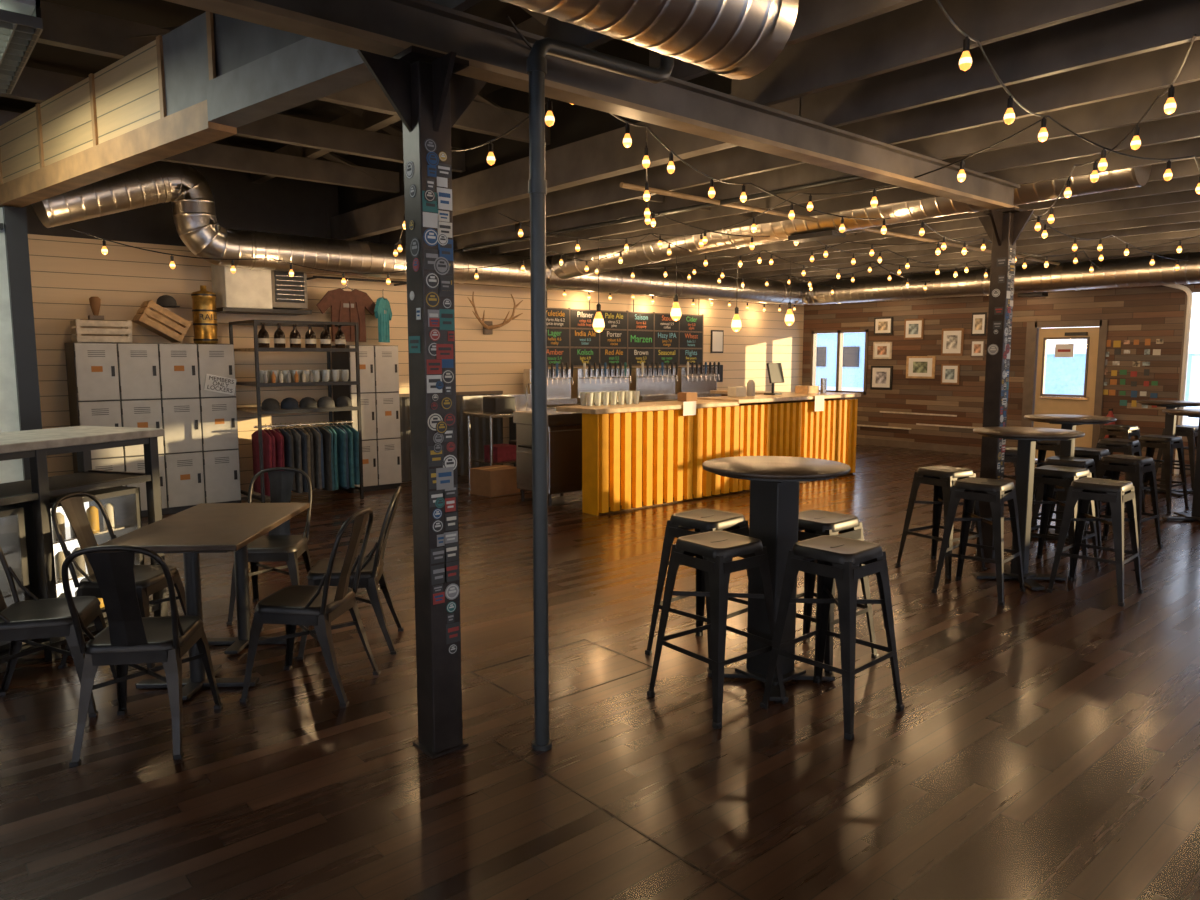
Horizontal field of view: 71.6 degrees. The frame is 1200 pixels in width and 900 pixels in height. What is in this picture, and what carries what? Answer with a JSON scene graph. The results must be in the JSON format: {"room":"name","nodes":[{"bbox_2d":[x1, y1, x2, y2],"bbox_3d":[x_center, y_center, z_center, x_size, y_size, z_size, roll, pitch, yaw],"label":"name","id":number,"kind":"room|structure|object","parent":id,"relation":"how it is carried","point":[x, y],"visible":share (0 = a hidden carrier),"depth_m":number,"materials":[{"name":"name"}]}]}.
{"room":"brewery taproom","nodes":[
{"label":"brewery taproom","id":0,"kind":"room"},
{"bbox_2d":[0,207,23,483],"bbox_3d":[-6.151,-0.265,4.668,4.760,2.660,0.100,-5,8,-40],"label":"window","id":1,"kind":"structure","parent":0,"point":[10,470],"depth_m":6.12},
{"bbox_2d":[0,206,41,479],"bbox_3d":[-5.149,-0.357,5.484,2.410,2.660,0.200,-5,8,-40],"label":"column","id":2,"kind":"structure","parent":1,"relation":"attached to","point":[15,221],"depth_m":6.09,"materials":[{"name":"metal"}]},
{"bbox_2d":[0,11,306,184],"bbox_3d":[-2.709,-1.959,4.698,4.216,0.420,0.075,5,8,39],"label":"bulkhead","id":3,"kind":"structure","parent":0,"point":[169,75],"depth_m":4.51,"materials":[{"name":"grey paint"}]},
{"bbox_2d":[0,37,374,207],"bbox_3d":[-2.589,-1.716,4.635,4.516,0.210,0.140,5,8,39],"label":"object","id":4,"kind":"structure","parent":3,"relation":"on","point":[306,70],"depth_m":3.94,"materials":[{"name":"grey paint"}]},
{"bbox_2d":[0,0,731,214],"bbox_3d":[2.395,-2.483,4.250,17.500,0.760,15.700,-5,8,-40],"label":"ceiling","id":5,"kind":"structure","parent":0,"point":[572,123],"depth_m":6.61,"materials":[{"name":"paint"}]},
{"bbox_2d":[71,228,405,284],"label":"string lights","id":6,"kind":"object","parent":5,"relation":"hanging from","point":[104,250],"depth_m":7.98,"materials":[{"name":"black paint"}]},
{"bbox_2d":[0,0,800,240],"bbox_3d":[-4.054,-2.377,4.687,8.270,0.993,6.650,-5,8,-40],"label":"ceiling joists","id":7,"kind":"object","parent":5,"relation":"attached to","point":[605,155],"visible":0.29,"depth_m":6.57,"materials":[{"name":"paint"}]},
{"bbox_2d":[0,0,42,93],"bbox_3d":[-3.467,-2.097,4.131,1.008,0.140,1.308,-5,8,-40],"label":"fluorescent light fixture","id":8,"kind":"object","parent":7,"relation":"attached to","point":[21,23],"visible":1,"depth_m":4.08,"materials":[{"name":"metal"}]},
{"bbox_2d":[32,160,1199,304],"bbox_3d":[1.125,-2.651,11.210,13.480,0.984,6.102,-1,6,-9],"label":"air duct","id":9,"kind":"object","parent":5,"relation":"hanging from","point":[189,192],"visible":0.82,"depth_m":10.23,"materials":[{"name":"metal"}]},
{"bbox_2d":[500,0,798,79],"bbox_3d":[-1.305,-1.392,1.171,4.740,0.683,0.386,-5,8,-40],"label":"air duct","id":10,"kind":"object","parent":5,"relation":"hanging from","point":[732,39],"visible":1,"depth_m":2.45,"materials":[{"name":"metal"}]},
{"bbox_2d":[462,175,1059,264],"bbox_3d":[3.406,-2.234,8.600,9.106,0.044,5.048,-2,7,-15],"label":"conduit","id":11,"kind":"object","parent":5,"relation":"attached to","point":[730,202],"visible":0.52,"depth_m":7.18,"materials":[{"name":"metal"}]},
{"bbox_2d":[593,247,604,331],"bbox_3d":[-0.014,-1.659,8.628,0.124,0.870,0.124,-5,8,-40],"label":"pendant bulb","id":12,"kind":"object","parent":11,"relation":"hanging from","point":[598,323],"visible":1,"depth_m":8.62,"materials":[{"name":"glass"}]},
{"bbox_2d":[380,0,1199,282],"bbox_3d":[2.426,-1.949,4.336,17.124,0.320,15.700,-5,8,-40],"label":"string lights","id":13,"kind":"object","parent":5,"relation":"hanging from","point":[885,71],"depth_m":5.08},
{"bbox_2d":[551,165,1150,278],"bbox_3d":[1.685,-2.264,8.454,0.396,0.572,6.692,-5,8,-40],"label":"air duct","id":14,"kind":"object","parent":5,"relation":"hanging from","point":[827,226],"visible":0.46,"depth_m":7.88,"materials":[{"name":"metal"}]},
{"bbox_2d":[915,0,1199,272],"label":"string lights","id":15,"kind":"object","parent":5,"relation":"hanging from","point":[965,62],"depth_m":4.78,"materials":[{"name":"glass"}]},
{"bbox_2d":[0,106,803,497],"bbox_3d":[-2.715,-1.586,10.446,17.650,4.000,0.150,-5,8,-40],"label":"wall","id":16,"kind":"structure","parent":0,"point":[66,272],"depth_m":9.45,"materials":[{"name":"wood"}]},
{"bbox_2d":[211,264,311,315],"bbox_3d":[-3.728,-1.769,9.118,0.940,0.540,0.500,-5,8,-40],"label":"heater unit","id":17,"kind":"object","parent":16,"relation":"attached to","point":[244,291],"visible":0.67,"depth_m":8.93,"materials":[{"name":"grey paint"}]},
{"bbox_2d":[307,276,406,285],"bbox_3d":[-2.873,-2.006,9.889,1.250,0.024,0.412,-5,8,-40],"label":"rail","id":18,"kind":"object","parent":16,"relation":"attached to","point":[313,277],"visible":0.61,"depth_m":9.69,"materials":[{"name":"metal"}]},
{"bbox_2d":[316,278,375,341],"bbox_3d":[-2.906,-1.617,9.609,0.736,0.729,0.056,-5,8,-40],"label":"t-shirt","id":19,"kind":"object","parent":18,"relation":"hanging from","point":[346,306],"visible":0.91,"depth_m":9.60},
{"bbox_2d":[374,289,391,342],"bbox_3d":[-2.592,-1.613,9.992,0.057,0.635,0.640,0,6,1],"label":"t-shirt","id":20,"kind":"object","parent":18,"relation":"hanging from","point":[382,311],"visible":1,"depth_m":9.90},
{"bbox_2d":[467,292,522,334],"bbox_3d":[-1.449,-1.839,11.212,0.885,0.553,0.283,-5,8,-40],"label":"antler mount","id":21,"kind":"object","parent":16,"relation":"attached to","point":[488,326],"visible":1,"depth_m":11.30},
{"bbox_2d":[546,289,703,367],"bbox_3d":[0.425,-1.949,12.974,3.480,1.300,0.036,-5,8,-40],"label":"chalkboard menu","id":22,"kind":"object","parent":16,"relation":"attached to","point":[576,344],"visible":0.99,"depth_m":12.92,"materials":[{"name":"black paint"}]},
{"bbox_2d":[703,330,723,381],"bbox_3d":[1.955,-1.618,14.357,0.505,0.895,0.030,-5,8,-40],"label":"certificate","id":23,"kind":"object","parent":16,"relation":"attached to","point":[717,336],"visible":0.7,"depth_m":14.40,"materials":[{"name":"paper"}]},
{"bbox_2d":[0,444,1199,899],"bbox_3d":[2.393,1.139,4.620,17.850,0.120,16.050,-5,8,-40],"label":"floor","id":24,"kind":"structure","parent":0,"point":[1043,745],"depth_m":3.42,"materials":[{"name":"wood"}]},
{"bbox_2d":[0,506,33,651],"bbox_3d":[-3.267,0.670,4.067,0.450,0.705,0.640,2,7,19],"label":"fridge","id":25,"kind":"object","parent":24,"relation":"on","point":[12,525],"visible":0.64,"depth_m":4.28,"materials":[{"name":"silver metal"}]},
{"bbox_2d":[0,547,115,717],"bbox_3d":[-2.553,0.733,3.770,0.538,0.875,0.436,-2,7,-17],"label":"dining chair","id":26,"kind":"object","parent":24,"relation":"on","point":[21,621],"visible":0.89,"depth_m":3.75,"materials":[{"name":"black paint"}]},
{"bbox_2d":[3,486,143,621],"bbox_3d":[-3.029,0.594,4.742,0.450,0.705,0.600,2,7,19],"label":"fridge","id":27,"kind":"object","parent":24,"relation":"on","point":[122,504],"visible":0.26,"depth_m":4.80,"materials":[{"name":"silver metal"}]},
{"bbox_2d":[0,426,167,663],"bbox_3d":[-3.404,0.598,3.681,0.660,1.162,3.060,2,7,19],"label":"bar table","id":28,"kind":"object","parent":24,"relation":"on","point":[35,445],"depth_m":4.49,"materials":[{"name":"black paint"}]},
{"bbox_2d":[51,492,185,668],"bbox_3d":[-2.523,0.662,4.401,0.538,0.875,0.436,0,6,3],"label":"dining chair","id":29,"kind":"object","parent":24,"relation":"on","point":[149,579],"visible":0.6,"depth_m":4.35,"materials":[{"name":"black paint"}]},
{"bbox_2d":[61,545,222,766],"bbox_3d":[-1.898,0.768,3.455,0.436,0.875,0.538,-1,6,-9],"label":"dining chair","id":30,"kind":"object","parent":24,"relation":"on","point":[130,638],"visible":1,"depth_m":3.30,"materials":[{"name":"black paint"}]},
{"bbox_2d":[65,342,240,516],"bbox_3d":[-4.534,-0.223,8.521,1.441,1.720,0.508,-5,8,-40],"label":"locker bank","id":31,"kind":"object","parent":24,"relation":"on","point":[136,385],"visible":0.86,"depth_m":8.36,"materials":[{"name":"metal"}]},
{"bbox_2d":[70,319,132,342],"bbox_3d":[-4.870,-1.158,8.131,0.472,0.220,0.312,-5,8,-40],"label":"wooden crate","id":32,"kind":"object","parent":31,"relation":"on","point":[77,323],"visible":0.97,"depth_m":8.03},
{"bbox_2d":[88,297,103,319],"bbox_3d":[-4.901,-1.377,8.081,0.120,0.220,0.100,-5,8,-40],"label":"trophy","id":33,"kind":"object","parent":32,"relation":"on","point":[95,302],"visible":1,"depth_m":8.05,"materials":[{"name":"wood"}]},
{"bbox_2d":[132,295,191,342],"bbox_3d":[-4.429,-1.329,8.429,0.484,0.478,0.369,-5,8,-40],"label":"wooden crate","id":34,"kind":"object","parent":31,"relation":"on","point":[151,316],"depth_m":8.36,"materials":[{"name":"brown wood"}]},
{"bbox_2d":[191,285,217,343],"bbox_3d":[-4.125,-1.410,8.681,0.236,0.600,0.236,-5,8,-40],"label":"decorative piece","id":35,"kind":"object","parent":31,"relation":"on","point":[204,312],"visible":1,"depth_m":8.60,"materials":[{"name":"gold metal"}]},
{"bbox_2d":[204,374,236,394],"bbox_3d":[-3.940,-0.679,8.640,0.329,0.229,0.009,-5,8,-40],"label":"sign","id":36,"kind":"object","parent":31,"relation":"attached to","point":[213,383],"depth_m":8.64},
{"bbox_2d":[95,502,309,699],"bbox_3d":[-1.961,0.736,4.291,0.620,0.746,1.100,0,6,-3],"label":"dining table","id":37,"kind":"object","parent":24,"relation":"on","point":[203,527],"visible":0.75,"depth_m":4.03,"materials":[{"name":"wood"}]},
{"bbox_2d":[226,467,311,624],"bbox_3d":[-2.037,0.574,5.192,0.436,0.875,0.538,-1,6,-7],"label":"dining chair","id":38,"kind":"object","parent":24,"relation":"on","point":[279,545],"visible":0.81,"depth_m":5.28,"materials":[{"name":"black paint"}]},
{"bbox_2d":[229,320,363,502],"bbox_3d":[-3.331,-0.415,9.161,1.110,1.960,0.820,-5,8,-40],"label":"rack","id":39,"kind":"object","parent":24,"relation":"on","point":[255,323],"depth_m":8.89,"materials":[{"name":"metal"}]},
{"bbox_2d":[255,369,348,382],"bbox_3d":[-3.186,-0.799,8.979,0.964,0.130,0.301,-5,8,-40],"label":"glassware","id":40,"kind":"object","parent":39,"relation":"in","point":[274,376],"visible":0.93,"depth_m":8.88,"materials":[{"name":"clear glass"}]},
{"bbox_2d":[251,420,359,495],"bbox_3d":[-3.190,0.066,9.052,1.007,0.747,0.490,-5,8,-40],"label":"t-shirts","id":41,"kind":"object","parent":39,"relation":"hanging from","point":[329,455],"visible":0.88,"depth_m":8.90,"materials":[{"name":"fabric"}]},
{"bbox_2d":[240,508,380,706],"bbox_3d":[-1.371,0.710,3.977,0.538,0.875,0.436,1,6,7],"label":"dining chair","id":42,"kind":"object","parent":24,"relation":"on","point":[300,605],"visible":1,"depth_m":3.86,"materials":[{"name":"black paint"}]},
{"bbox_2d":[297,486,403,659],"bbox_3d":[-1.359,0.642,4.584,0.538,0.875,0.436,-1,6,-8],"label":"dining chair","id":43,"kind":"object","parent":24,"relation":"on","point":[372,571],"visible":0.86,"depth_m":4.45,"materials":[{"name":"black paint"}]},
{"bbox_2d":[331,345,401,492],"bbox_3d":[-2.798,-0.389,10.005,0.621,1.720,0.508,-5,8,-40],"label":"lockers","id":44,"kind":"object","parent":24,"relation":"on","point":[379,368],"visible":0.77,"depth_m":9.83,"materials":[{"name":"grey metal"}]},
{"bbox_2d":[357,45,486,758],"bbox_3d":[-0.655,-0.121,3.268,0.437,2.685,0.342,0,6,-3],"label":"support column","id":45,"kind":"structure","parent":24,"relation":"on","point":[422,86],"depth_m":3.20,"materials":[{"name":"metal"}]},
{"bbox_2d":[164,0,1019,209],"bbox_3d":[-0.890,-1.532,2.907,10.640,0.188,0.120,-5,8,-40],"label":"steel beam","id":46,"kind":"structure","parent":45,"relation":"on","point":[496,53],"depth_m":3.68,"materials":[{"name":"metal"}]},
{"bbox_2d":[546,113,991,293],"label":"string lights","id":47,"kind":"object","parent":46,"relation":"hanging from","point":[627,141],"depth_m":8.13,"materials":[{"name":"glass"}]},
{"bbox_2d":[399,391,502,480],"bbox_3d":[-2.024,-0.203,11.042,1.770,1.120,0.075,-5,8,-40],"label":"trim","id":48,"kind":"structure","parent":24,"relation":"on","point":[480,432],"depth_m":11.21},
{"bbox_2d":[470,465,519,496],"bbox_3d":[-1.225,0.354,9.729,0.360,0.304,0.460,6,8,41],"label":"cardboard box","id":49,"kind":"object","parent":24,"relation":"on","point":[494,480],"visible":0.9,"depth_m":9.58,"materials":[{"name":"brown cardboard"}]},
{"bbox_2d":[462,382,531,483],"bbox_3d":[-1.094,-0.216,10.516,1.100,1.261,0.610,-5,8,-40],"label":"prep table","id":50,"kind":"object","parent":24,"relation":"on","point":[486,406],"visible":0.48,"depth_m":10.31,"materials":[{"name":"black paint"}]},
{"bbox_2d":[513,410,581,504],"bbox_3d":[-0.502,0.066,9.261,0.710,0.980,0.640,-5,8,-40],"label":"cabinet","id":51,"kind":"object","parent":24,"relation":"on","point":[564,429],"visible":0.69,"depth_m":9.02,"materials":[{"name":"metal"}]},
{"bbox_2d":[470,639,652,705],"bbox_3d":[-0.192,1.119,4.246,0.750,0.002,0.560,-5,8,-40],"label":"trim","id":52,"kind":"structure","parent":24,"relation":"on","point":[583,639],"depth_m":4.19,"materials":[{"name":"black paint"}]},
{"bbox_2d":[509,399,677,466],"bbox_3d":[0.823,-0.317,13.045,5.100,0.900,0.660,-5,8,-40],"label":"countertop","id":53,"kind":"structure","parent":24,"relation":"on","point":[512,426],"depth_m":11.61,"materials":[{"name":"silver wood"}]},
{"bbox_2d":[524,363,576,404],"bbox_3d":[-0.692,-0.931,11.679,0.720,0.585,0.300,-5,8,-40],"label":"tap tower","id":54,"kind":"object","parent":53,"relation":"on","point":[558,380],"visible":0.66,"depth_m":11.70,"materials":[{"name":"silver metal"}]},
{"bbox_2d":[572,362,631,403],"bbox_3d":[0.058,-1.003,12.320,1.000,0.585,0.300,-5,8,-40],"label":"tap tower","id":55,"kind":"object","parent":53,"relation":"on","point":[589,379],"visible":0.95,"depth_m":12.22,"materials":[{"name":"silver metal"}]},
{"bbox_2d":[630,362,677,400],"bbox_3d":[0.874,-1.081,13.017,0.850,0.585,0.300,-5,8,-40],"label":"tap tower","id":56,"kind":"object","parent":53,"relation":"on","point":[653,383],"visible":0.97,"depth_m":12.94,"materials":[{"name":"silver metal"}]},
{"bbox_2d":[675,362,720,396],"bbox_3d":[1.632,-1.153,13.665,0.850,0.585,0.300,-5,8,-40],"label":"tap tower","id":57,"kind":"object","parent":53,"relation":"on","point":[701,380],"visible":0.94,"depth_m":13.58,"materials":[{"name":"silver metal"}]},
{"bbox_2d":[527,37,673,750],"bbox_3d":[0.020,-0.396,3.450,0.762,3.190,0.084,-5,8,-40],"label":"pipe","id":58,"kind":"object","parent":24,"relation":"on","point":[536,60],"visible":0.99,"depth_m":3.23,"materials":[{"name":"metal"}]},
{"bbox_2d":[492,740,749,899],"bbox_3d":[2.258,1.556,0.336,0.008,0.002,8.300,-5,8,-40],"label":"floor strip","id":59,"kind":"object","parent":24,"relation":"on","point":[512,752],"visible":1,"depth_m":2.82,"materials":[{"name":"metal"}]},
{"bbox_2d":[645,508,748,669],"bbox_3d":[0.566,0.719,4.418,0.462,0.760,0.462,-6,9,-44],"label":"bar stool","id":60,"kind":"object","parent":24,"relation":"on","point":[702,520],"visible":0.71,"depth_m":4.37,"materials":[{"name":"black paint"}]},
{"bbox_2d":[556,390,860,515],"bbox_3d":[1.014,-0.154,10.687,4.830,1.100,2.390,-5,8,-40],"label":"bar counter","id":61,"kind":"object","parent":24,"relation":"on","point":[643,454],"depth_m":9.21,"materials":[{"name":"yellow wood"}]},
{"bbox_2d":[580,390,639,405],"bbox_3d":[0.110,-0.554,8.885,0.740,0.140,0.178,-5,8,-40],"label":"glasses","id":62,"kind":"object","parent":61,"relation":"on","point":[615,397],"visible":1,"depth_m":8.81,"materials":[{"name":"clear glass"}]},
{"bbox_2d":[678,378,826,401],"bbox_3d":[1.971,-0.764,10.379,2.730,0.222,0.200,-5,8,-40],"label":"clutter","id":63,"kind":"object","parent":61,"relation":"on","point":[737,391],"visible":1,"depth_m":10.32,"materials":[{"name":"cardboard"}]},
{"bbox_2d":[764,363,783,394],"bbox_3d":[2.243,-0.922,10.768,0.160,0.409,0.360,5,8,39],"label":"monitor","id":64,"kind":"object","parent":61,"relation":"on","point":[775,372],"visible":1,"depth_m":10.72,"materials":[{"name":"black paint"}]},
{"bbox_2d":[647,531,786,729],"bbox_3d":[0.543,0.784,3.835,0.462,0.760,0.462,-5,8,-37],"label":"bar stool","id":65,"kind":"object","parent":24,"relation":"on","point":[719,548],"visible":0.96,"depth_m":3.73,"materials":[{"name":"black paint"}]},
{"bbox_2d":[702,456,850,702],"bbox_3d":[0.846,0.600,4.077,0.700,1.071,0.700,-5,8,-40],"label":"bar table","id":66,"kind":"object","parent":24,"relation":"on","point":[774,480],"visible":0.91,"depth_m":4.00,"materials":[{"name":"brown metal"}]},
{"bbox_2d":[760,535,904,740],"bbox_3d":[1.053,0.795,3.734,0.462,0.760,0.462,-6,9,-42],"label":"bar stool","id":67,"kind":"object","parent":24,"relation":"on","point":[838,558],"visible":1,"depth_m":3.67,"materials":[{"name":"black paint"}]},
{"bbox_2d":[796,510,878,673],"bbox_3d":[1.152,0.723,4.382,0.462,0.760,0.462,-6,9,-41],"label":"bar stool","id":68,"kind":"object","parent":24,"relation":"on","point":[815,523],"visible":0.51,"depth_m":4.31,"materials":[{"name":"black paint"}]},
{"bbox_2d":[895,465,986,578],"bbox_3d":[2.568,0.515,6.235,0.462,0.760,0.462,-4,8,-32],"label":"bar stool","id":69,"kind":"object","parent":24,"relation":"on","point":[943,478],"visible":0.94,"depth_m":6.20,"materials":[{"name":"black paint"}]},
{"bbox_2d":[931,477,1025,605],"bbox_3d":[2.571,0.586,5.607,0.462,0.760,0.462,6,9,43],"label":"bar stool","id":70,"kind":"object","parent":24,"relation":"on","point":[996,492],"visible":1,"depth_m":5.56,"materials":[{"name":"black paint"}]},
{"bbox_2d":[973,207,1033,559],"bbox_3d":[3.075,-0.478,6.456,0.433,2.685,0.338,0,6,-3],"label":"support column","id":71,"kind":"structure","parent":24,"relation":"on","point":[1003,227],"depth_m":6.37,"materials":[{"name":"metal"}]},
{"bbox_2d":[970,446,1038,530],"bbox_3d":[3.715,0.362,7.608,0.462,0.760,0.462,6,9,42],"label":"bar stool","id":72,"kind":"object","parent":24,"relation":"on","point":[1010,452],"visible":0.28,"depth_m":7.45,"materials":[{"name":"black paint"}]},
{"bbox_2d":[972,427,1084,590],"bbox_3d":[3.006,0.395,5.910,0.700,1.071,0.700,-5,8,-40],"label":"bar table","id":73,"kind":"object","parent":24,"relation":"on","point":[1027,437],"visible":0.93,"depth_m":5.86,"materials":[{"name":"brown metal"}]},
{"bbox_2d":[1010,465,1100,578],"bbox_3d":[3.442,0.514,6.247,0.462,0.760,0.462,-5,8,-38],"label":"bar stool","id":74,"kind":"object","parent":24,"relation":"on","point":[1050,476],"visible":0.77,"depth_m":6.21,"materials":[{"name":"black paint"}]},
{"bbox_2d":[1035,440,1077,508],"bbox_3d":[4.607,0.259,8.527,0.462,0.760,0.462,-5,8,-40],"label":"bar stool","id":75,"kind":"object","parent":24,"relation":"on","point":[1042,447],"visible":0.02,"depth_m":8.43,"materials":[{"name":"black paint"}]},
{"bbox_2d":[1030,456,1101,555],"bbox_3d":[3.842,0.446,6.851,0.462,0.760,0.462,6,9,44],"label":"bar stool","id":76,"kind":"object","parent":24,"relation":"on","point":[1080,462],"visible":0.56,"depth_m":6.82,"materials":[{"name":"black paint"}]},
{"bbox_2d":[1024,414,1116,543],"bbox_3d":[4.058,0.245,7.255,0.700,1.071,0.700,-5,8,-40],"label":"bar table","id":77,"kind":"object","parent":24,"relation":"on","point":[1069,422],"visible":0.61,"depth_m":7.19,"materials":[{"name":"brown metal"}]},
{"bbox_2d":[1050,447,1112,538],"bbox_3d":[4.392,0.367,7.557,0.462,0.760,0.462,-6,9,-42],"label":"bar stool","id":78,"kind":"object","parent":24,"relation":"on","point":[1096,454],"visible":0.3,"depth_m":7.41,"materials":[{"name":"black paint"}]},
{"bbox_2d":[1046,477,1143,606],"bbox_3d":[3.349,0.587,5.591,0.462,0.760,0.462,-6,9,-43],"label":"bar stool","id":79,"kind":"object","parent":24,"relation":"on","point":[1086,489],"visible":1,"depth_m":5.55,"materials":[{"name":"black paint"}]},
{"bbox_2d":[1098,424,1141,480],"bbox_3d":[6.286,0.084,10.093,0.462,0.760,0.462,-5,8,-35],"label":"bar stool","id":80,"kind":"object","parent":24,"relation":"on","point":[1126,431],"visible":0.41,"depth_m":9.98,"materials":[{"name":"black paint"}]},
{"bbox_2d":[1096,438,1145,512],"bbox_3d":[5.199,0.276,8.378,0.462,0.760,0.462,-6,9,-43],"label":"bar stool","id":81,"kind":"object","parent":24,"relation":"on","point":[1126,446],"visible":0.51,"depth_m":8.26,"materials":[{"name":"black paint"}]},
{"bbox_2d":[1087,454,1162,554],"bbox_3d":[4.382,0.434,6.959,0.462,0.760,0.462,-5,8,-36],"label":"bar stool","id":82,"kind":"object","parent":24,"relation":"on","point":[1136,466],"visible":0.76,"depth_m":6.88,"materials":[{"name":"black paint"}]},
{"bbox_2d":[1124,435,1188,512],"bbox_3d":[5.865,0.234,8.751,0.462,0.760,0.462,-4,8,-34],"label":"bar stool","id":83,"kind":"object","parent":24,"relation":"on","point":[1168,443],"visible":0.74,"depth_m":8.64,"materials":[{"name":"black paint"}]},
{"bbox_2d":[1136,400,1199,496],"bbox_3d":[6.650,-0.032,9.732,0.700,1.071,0.700,-5,8,-40],"label":"bar table","id":84,"kind":"object","parent":24,"relation":"on","point":[1170,420],"visible":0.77,"depth_m":9.67,"materials":[{"name":"brown metal"}]},
{"bbox_2d":[1155,425,1197,489],"bbox_3d":[6.991,0.090,10.040,0.462,0.760,0.462,-6,9,-42],"label":"bar stool","id":85,"kind":"object","parent":24,"relation":"on","point":[1191,432],"visible":0.38,"depth_m":9.83,"materials":[{"name":"black paint"}]},
{"bbox_2d":[1162,409,1199,521],"bbox_3d":[5.812,0.158,8.033,0.700,1.071,0.700,-5,8,-40],"label":"bar table","id":86,"kind":"object","parent":24,"relation":"on","point":[1195,515],"visible":1,"depth_m":8.04,"materials":[{"name":"brown metal"}]},
{"bbox_2d":[802,283,1199,464],"bbox_3d":[9.087,-0.931,10.213,0.150,2.750,15.700,-5,8,-40],"label":"wall","id":87,"kind":"structure","parent":0,"point":[1139,313],"depth_m":13.54,"materials":[{"name":"brown wood"}]},
{"bbox_2d":[810,329,868,393],"bbox_3d":[4.460,-1.641,15.486,0.110,1.170,1.200,-5,8,-40],"label":"window","id":88,"kind":"structure","parent":87,"relation":"in","point":[840,333],"depth_m":15.47,"materials":[{"name":"clear glass"}]},
{"bbox_2d":[870,366,892,389],"bbox_3d":[5.007,-1.288,14.806,0.030,0.420,0.420,-5,8,-40],"label":"framed picture","id":89,"kind":"object","parent":87,"relation":"attached to","point":[881,376],"visible":1,"depth_m":14.78,"materials":[{"name":"black paint"}]},
{"bbox_2d":[873,342,891,358],"bbox_3d":[5.007,-1.765,14.752,0.030,0.300,0.360,-5,8,-40],"label":"framed picture","id":90,"kind":"object","parent":87,"relation":"attached to","point":[881,350],"visible":1,"depth_m":14.74,"materials":[{"name":"paper"}]},
{"bbox_2d":[874,317,892,334],"bbox_3d":[5.007,-2.193,14.704,0.030,0.300,0.360,-5,8,-40],"label":"framed picture","id":91,"kind":"object","parent":87,"relation":"attached to","point":[882,325],"visible":1,"depth_m":14.69,"materials":[{"name":"black paint"}]},
{"bbox_2d":[904,318,923,339],"bbox_3d":[5.386,-2.074,14.275,0.030,0.350,0.350,-5,8,-40],"label":"framed picture","id":92,"kind":"object","parent":87,"relation":"attached to","point":[913,328],"visible":1,"depth_m":14.26,"materials":[{"name":"cardboard"}]},
{"bbox_2d":[906,356,935,378],"bbox_3d":[5.483,-1.415,14.234,0.030,0.380,0.520,-5,8,-40],"label":"framed picture","id":93,"kind":"object","parent":87,"relation":"attached to","point":[916,366],"visible":1,"depth_m":14.21,"materials":[{"name":"brown wood"}]},
{"bbox_2d":[941,364,959,384],"bbox_3d":[5.829,-1.262,13.847,0.030,0.340,0.310,-5,8,-40],"label":"framed picture","id":94,"kind":"object","parent":87,"relation":"attached to","point":[950,373],"visible":1,"depth_m":13.83,"materials":[{"name":"cardboard"}]},
{"bbox_2d":[941,328,963,355],"bbox_3d":[5.835,-1.787,13.781,0.030,0.450,0.370,-5,8,-40],"label":"framed picture","id":95,"kind":"object","parent":87,"relation":"attached to","point":[952,341],"visible":1,"depth_m":13.76,"materials":[{"name":"cardboard"}]},
{"bbox_2d":[971,340,984,356],"bbox_3d":[6.116,-1.642,13.469,0.030,0.280,0.220,-5,8,-40],"label":"framed picture","id":96,"kind":"object","parent":87,"relation":"attached to","point":[977,346],"visible":1,"depth_m":13.46,"materials":[{"name":"paper"}]},
{"bbox_2d":[971,312,986,335],"bbox_3d":[6.116,-2.030,13.426,0.030,0.370,0.230,-5,8,-40],"label":"framed picture","id":97,"kind":"object","parent":87,"relation":"attached to","point":[979,320],"visible":1,"depth_m":13.41,"materials":[{"name":"black paint"}]},
{"bbox_2d":[856,411,1189,472],"bbox_3d":[9.018,0.132,10.273,0.030,0.625,15.700,-5,8,-40],"label":"baseboard","id":98,"kind":"structure","parent":87,"relation":"attached to","point":[866,441],"depth_m":14.29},
{"bbox_2d":[1021,320,1107,447],"bbox_3d":[7.024,-0.881,12.601,0.170,2.120,1.120,-5,8,-40],"label":"door frame","id":99,"kind":"structure","parent":87,"relation":"attached to","point":[1032,332],"depth_m":12.64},
{"bbox_2d":[1033,327,1098,458],"bbox_3d":[7.016,-0.832,12.567,0.105,2.010,0.850,-5,8,-40],"label":"door","id":100,"kind":"structure","parent":87,"relation":"in","point":[1083,404],"depth_m":12.50,"materials":[{"name":"brown wood"}]},
{"bbox_2d":[1103,339,1163,407],"bbox_3d":[7.554,-1.093,11.863,0.008,0.971,0.767,-5,8,-40],"label":"tiles","id":101,"kind":"structure","parent":87,"relation":"attached to","point":[1147,341],"depth_m":11.85,"materials":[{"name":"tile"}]},
{"bbox_2d":[1163,284,1192,473],"bbox_3d":[7.707,-1.066,11.519,0.230,2.729,0.750,-5,8,-40],"label":"window frame","id":102,"kind":"structure","parent":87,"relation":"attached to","point":[1187,290],"depth_m":11.16,"materials":[{"name":"metal"}]},
{"bbox_2d":[1176,288,1199,425],"bbox_3d":[8.290,-1.201,11.053,0.110,1.900,0.950,-5,8,-40],"label":"window","id":103,"kind":"structure","parent":87,"relation":"in","point":[1197,290],"depth_m":11.34,"materials":[{"name":"clear glass"}]},
{"label":"outside","id":104,"kind":"structure","parent":0,"visible":0},
{"bbox_2d":[819,385,1199,425],"bbox_3d":[11.373,0.737,9.923,150.000,0.100,120.000,-5,8,-40],"label":"snowy ground","id":105,"kind":"structure","parent":104,"point":[1193,421],"depth_m":29.57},
{"bbox_2d":[816,332,1199,400],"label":"window","id":106,"kind":"structure","parent":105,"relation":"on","point":[1063,375],"depth_m":33.84,"materials":[{"name":"glass"}]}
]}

